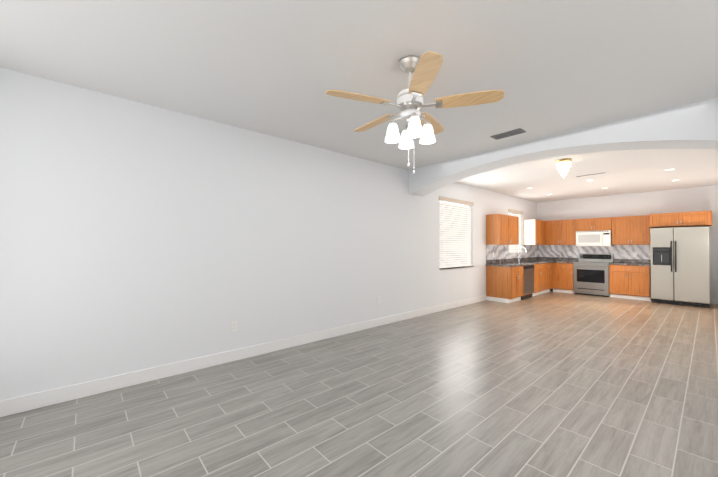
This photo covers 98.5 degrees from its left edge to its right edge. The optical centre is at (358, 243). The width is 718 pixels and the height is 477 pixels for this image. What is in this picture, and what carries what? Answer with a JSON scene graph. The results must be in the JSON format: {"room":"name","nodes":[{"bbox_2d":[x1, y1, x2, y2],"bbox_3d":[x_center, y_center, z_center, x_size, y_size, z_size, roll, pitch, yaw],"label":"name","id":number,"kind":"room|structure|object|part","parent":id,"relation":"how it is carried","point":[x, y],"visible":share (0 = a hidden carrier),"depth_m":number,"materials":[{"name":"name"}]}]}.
{"room":"empty living room","nodes":[
{"label":"empty living room","id":0,"kind":"room"},
{"bbox_2d":[0,67,536,399],"bbox_3d":[1.261,0.024,6.183,12.250,2.760,0.200,1,-1,-41],"label":"wall","id":1,"kind":"structure","parent":0,"point":[135,236],"depth_m":3.27,"materials":[{"name":"white paint"}]},
{"bbox_2d":[231,321,236,331],"bbox_3d":[-1.465,0.979,3.632,0.072,0.116,0.008,1,-1,-41],"label":"outlet","id":2,"kind":"object","parent":1,"relation":"attached to","point":[233,326],"visible":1,"depth_m":3.63,"materials":[{"name":"white plastic"}]},
{"bbox_2d":[0,295,485,416],"bbox_3d":[0.027,1.327,4.937,8.368,0.130,0.019,1,-1,-41],"label":"baseboard","id":3,"kind":"structure","parent":1,"relation":"attached to","point":[19,404],"depth_m":3.27,"materials":[{"name":"white wood"}]},
{"bbox_2d":[439,266,473,269],"bbox_3d":[2.158,0.537,6.869,1.410,0.028,0.097,1,-1,-41],"label":"window sill","id":4,"kind":"structure","parent":1,"relation":"attached to","point":[455,267],"depth_m":6.73,"materials":[{"name":"beige stone"}]},
{"bbox_2d":[486,214,517,244],"bbox_3d":[3.699,-0.336,7.965,1.120,0.745,0.346,1,-1,-41],"label":"upper cabinet","id":5,"kind":"object","parent":1,"relation":"attached to","point":[502,229],"depth_m":7.66,"materials":[{"name":"brown wood"}]},
{"bbox_2d":[485,257,536,264],"bbox_3d":[4.476,0.480,8.857,3.476,0.097,0.022,1,-1,-41],"label":"backsplash","id":6,"kind":"structure","parent":1,"relation":"attached to","point":[502,258],"depth_m":8.74,"materials":[{"name":"grey stone"}]},
{"bbox_2d":[523,219,541,244],"bbox_3d":[5.198,-0.323,9.286,0.456,0.745,0.346,1,-1,-41],"label":"upper cabinet","id":7,"kind":"object","parent":1,"relation":"attached to","point":[532,229],"depth_m":9.15,"materials":[{"name":"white wood"}]},
{"bbox_2d":[542,220,545,244],"bbox_3d":[5.623,-0.319,9.632,0.742,0.745,0.388,1,-1,-41],"label":"upper cabinet","id":8,"kind":"object","parent":1,"relation":"attached to","point":[543,222],"depth_m":9.48,"materials":[{"name":"brown wood"}]},
{"bbox_2d":[0,289,717,476],"bbox_3d":[3.046,1.444,4.142,12.250,0.120,5.600,1,-1,-41],"label":"floor","id":9,"kind":"structure","parent":0,"point":[551,383],"depth_m":2.56,"materials":[{"name":"grey tile"}]},
{"bbox_2d":[486,265,524,302],"bbox_3d":[3.631,0.990,7.709,0.697,0.860,0.620,1,-1,-41],"label":"base cabinet","id":10,"kind":"object","parent":9,"relation":"on","point":[504,284],"depth_m":7.48,"materials":[{"name":"brown wood"}]},
{"bbox_2d":[497,261,548,268],"bbox_3d":[4.668,0.547,8.616,3.506,0.041,0.636,1,-1,-41],"label":"countertop","id":11,"kind":"structure","parent":10,"relation":"on","point":[510,263],"depth_m":8.35,"materials":[{"name":"grey stone"}]},
{"bbox_2d":[518,247,533,262],"bbox_3d":[4.731,0.314,8.730,0.690,0.428,0.480,1,-1,-41],"label":"faucet","id":12,"kind":"object","parent":11,"relation":"in","point":[520,255],"depth_m":8.91,"materials":[{"name":"silver metal"}]},
{"bbox_2d":[525,265,536,298],"bbox_3d":[4.158,0.995,8.173,0.822,0.860,0.620,1,-1,-41],"label":"base cabinet","id":13,"kind":"object","parent":9,"relation":"on","point":[530,271],"depth_m":8.04,"materials":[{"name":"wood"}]},
{"bbox_2d":[521,265,534,299],"bbox_3d":[4.354,0.995,7.950,0.692,0.855,0.121,1,-1,-41],"label":"dishwasher","id":14,"kind":"object","parent":13,"relation":"in","point":[528,272],"depth_m":7.92,"materials":[{"name":"grey metal"}]},
{"bbox_2d":[537,265,548,294],"bbox_3d":[4.771,1.000,8.713,0.928,0.860,0.620,1,-1,-41],"label":"base cabinet","id":15,"kind":"object","parent":9,"relation":"on","point":[542,270],"depth_m":8.63,"materials":[{"name":"brown wood"}]},
{"bbox_2d":[549,281,552,291],"bbox_3d":[5.186,1.004,9.078,0.422,0.860,0.620,1,-1,-41],"label":"base cabinet","id":16,"kind":"object","parent":9,"relation":"on","point":[550,282],"depth_m":9.12,"materials":[{"name":"brown wood"}]},
{"bbox_2d":[553,261,573,292],"bbox_3d":[6.105,1.004,9.148,0.639,0.860,0.530,1,-1,-41],"label":"base cabinet","id":17,"kind":"object","parent":9,"relation":"on","point":[563,282],"depth_m":8.94,"materials":[{"name":"brown wood"}]},
{"bbox_2d":[561,261,572,264],"bbox_3d":[6.111,0.552,9.133,0.656,0.041,0.496,1,-1,-41],"label":"countertop","id":18,"kind":"structure","parent":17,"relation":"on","point":[562,262],"depth_m":8.89,"materials":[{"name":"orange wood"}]},
{"bbox_2d":[573,253,612,296],"bbox_3d":[6.512,0.861,8.621,0.696,1.135,0.794,1,-1,-41],"label":"range","id":19,"kind":"object","parent":9,"relation":"on","point":[590,274],"visible":0.96,"depth_m":8.48,"materials":[{"name":"silver metal"}]},
{"bbox_2d":[609,265,650,300],"bbox_3d":[7.071,0.994,8.052,0.639,0.860,0.788,1,-1,-41],"label":"base cabinet","id":20,"kind":"object","parent":9,"relation":"on","point":[625,281],"depth_m":7.82,"materials":[{"name":"brown wood"}]},
{"bbox_2d":[609,261,640,264],"bbox_3d":[7.064,0.541,8.051,0.656,0.041,0.792,1,-1,-41],"label":"countertop","id":21,"kind":"structure","parent":20,"relation":"on","point":[615,262],"depth_m":8.10,"materials":[{"name":"grey stone"}]},
{"bbox_2d":[650,226,709,307],"bbox_3d":[7.551,0.522,7.290,0.880,1.763,0.937,1,-1,-41],"label":"fridge","id":22,"kind":"object","parent":9,"relation":"on","point":[680,264],"visible":1,"depth_m":7.02,"materials":[{"name":"silver metal"}]},
{"bbox_2d":[0,0,717,202],"bbox_3d":[3.046,-1.436,4.171,12.250,0.120,5.600,1,-1,-41],"label":"ceiling","id":23,"kind":"structure","parent":0,"point":[280,68],"depth_m":2.44,"materials":[{"name":"white paint"}]},
{"bbox_2d":[326,51,503,173],"bbox_3d":[0.369,-0.962,2.416,1.268,0.858,1.229,1,-1,-41],"label":"ceiling fan","id":24,"kind":"object","parent":23,"relation":"hanging from","point":[424,68],"visible":1,"depth_m":2.29,"materials":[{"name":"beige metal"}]},
{"bbox_3d":[0.032,-1.050,2.256,0.550,0.037,0.259,1,-1,-41],"label":"blade","id":25,"kind":"part","parent":24,"relation":"part of","materials":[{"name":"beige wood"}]},
{"bbox_3d":[0.164,-1.046,2.670,0.144,0.037,0.576,1,-1,-41],"label":"blade","id":26,"kind":"part","parent":24,"relation":"part of","materials":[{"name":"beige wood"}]},
{"bbox_3d":[0.393,-1.165,2.377,0.200,0.453,0.200,1,-1,-41],"label":"motor","id":27,"kind":"part","parent":24,"relation":"part of","materials":[{"name":"silver metal"}]},
{"bbox_3d":[0.404,-1.052,1.993,0.397,0.037,0.474,1,-1,-41],"label":"blade","id":28,"kind":"part","parent":24,"relation":"part of","materials":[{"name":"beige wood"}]},
{"bbox_3d":[0.592,-1.045,2.696,0.564,0.037,0.220,1,-1,-41],"label":"blade","id":29,"kind":"part","parent":24,"relation":"part of","materials":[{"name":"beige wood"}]},
{"bbox_3d":[0.762,-1.049,2.279,0.356,0.037,0.502,1,-1,-41],"label":"blade","id":30,"kind":"part","parent":24,"relation":"part of","materials":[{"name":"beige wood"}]},
{"bbox_2d":[490,128,525,139],"bbox_3d":[1.878,-1.373,3.908,0.170,0.008,0.370,1,-1,-41],"label":"ceiling vent","id":31,"kind":"object","parent":23,"relation":"in","point":[508,134],"visible":1,"depth_m":3.90,"materials":[{"name":"grey metal"}]},
{"bbox_2d":[409,98,717,196],"bbox_3d":[2.380,-1.148,4.448,0.420,0.450,3.900,1,-1,-41],"label":"arch","id":32,"kind":"object","parent":23,"relation":"attached to","point":[693,126],"visible":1,"depth_m":3.65,"materials":[{"name":"white paint"}]},
{"bbox_2d":[556,158,571,177],"bbox_3d":[3.363,-1.213,5.088,0.220,0.305,0.220,1,-1,-41],"label":"ceiling light","id":33,"kind":"object","parent":23,"relation":"hanging from","point":[563,165],"visible":1,"depth_m":5.05,"materials":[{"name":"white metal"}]},
{"bbox_2d":[575,172,606,176],"bbox_3d":[4.561,-1.352,6.104,0.080,0.007,0.500,1,-1,-41],"label":"ceiling vent","id":34,"kind":"object","parent":23,"relation":"in","point":[590,174],"visible":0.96,"depth_m":6.08,"materials":[{"name":"white metal"}]},
{"bbox_2d":[537,185,717,303],"bbox_3d":[7.137,0.049,8.627,0.200,2.760,4.300,1,-1,-41],"label":"wall","id":35,"kind":"structure","parent":0,"point":[703,198],"depth_m":8.05,"materials":[{"name":"white paint"}]},
{"bbox_2d":[546,219,577,244],"bbox_3d":[6.127,-0.322,9.358,0.346,0.745,0.802,1,-1,-41],"label":"upper cabinet","id":36,"kind":"object","parent":35,"relation":"attached to","point":[558,232],"depth_m":9.23,"materials":[{"name":"brown wood"}]},
{"bbox_2d":[574,227,609,245],"bbox_3d":[6.613,-0.161,8.710,0.439,0.491,0.786,1,-1,-41],"label":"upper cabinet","id":37,"kind":"object","parent":35,"relation":"attached to","point":[583,236],"depth_m":8.61,"materials":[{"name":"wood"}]},
{"bbox_2d":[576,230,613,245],"bbox_3d":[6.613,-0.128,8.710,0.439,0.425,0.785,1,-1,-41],"label":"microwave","id":38,"kind":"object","parent":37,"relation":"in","point":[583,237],"depth_m":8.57,"materials":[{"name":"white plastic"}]},
{"bbox_2d":[537,257,650,264],"bbox_3d":[6.672,0.481,8.977,0.022,0.097,2.700,1,-1,-41],"label":"backsplash","id":39,"kind":"structure","parent":35,"relation":"attached to","point":[538,258],"depth_m":9.27,"materials":[{"name":"grey stone"}]},
{"bbox_2d":[578,217,609,226],"bbox_3d":[6.660,-0.526,8.755,0.346,0.350,0.802,1,-1,-41],"label":"upper cabinet","id":40,"kind":"object","parent":35,"relation":"attached to","point":[604,222],"depth_m":8.62,"materials":[{"name":"brown wood"}]},
{"bbox_2d":[610,215,653,245],"bbox_3d":[7.180,-0.334,8.163,0.346,0.745,0.762,1,-1,-41],"label":"upper cabinet","id":41,"kind":"object","parent":35,"relation":"attached to","point":[625,230],"depth_m":8.05,"materials":[{"name":"brown wood"}]},
{"bbox_2d":[650,211,711,226],"bbox_3d":[7.662,-0.554,7.392,0.646,0.320,1.007,1,-1,-41],"label":"upper cabinet","id":42,"kind":"object","parent":35,"relation":"attached to","point":[697,218],"depth_m":7.15,"materials":[{"name":"brown wood"}]},
{"bbox_3d":[2.111,-0.208,6.930,1.350,1.520,0.065,1,-1,-41],"label":"window","id":43,"kind":"structure","parent":0,"visible":0},
{"bbox_2d":[439,196,473,267],"bbox_3d":[2.159,-0.221,6.875,1.400,1.496,0.088,1,-1,-41],"label":"window blind","id":44,"kind":"object","parent":43,"relation":"attached to","point":[455,235],"visible":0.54,"depth_m":6.86,"materials":[{"name":"white plastic"}]},
{"bbox_3d":[4.448,-0.338,8.990,0.960,1.220,0.065,1,-1,-41],"label":"window","id":45,"kind":"structure","parent":0,"visible":0},
{"bbox_2d":[508,209,522,251],"bbox_3d":[4.497,-0.350,8.935,1.010,1.196,0.088,1,-1,-41],"label":"window blind","id":46,"kind":"object","parent":45,"relation":"attached to","point":[514,248],"visible":0.42,"depth_m":9.03,"materials":[{"name":"white"}]}
]}

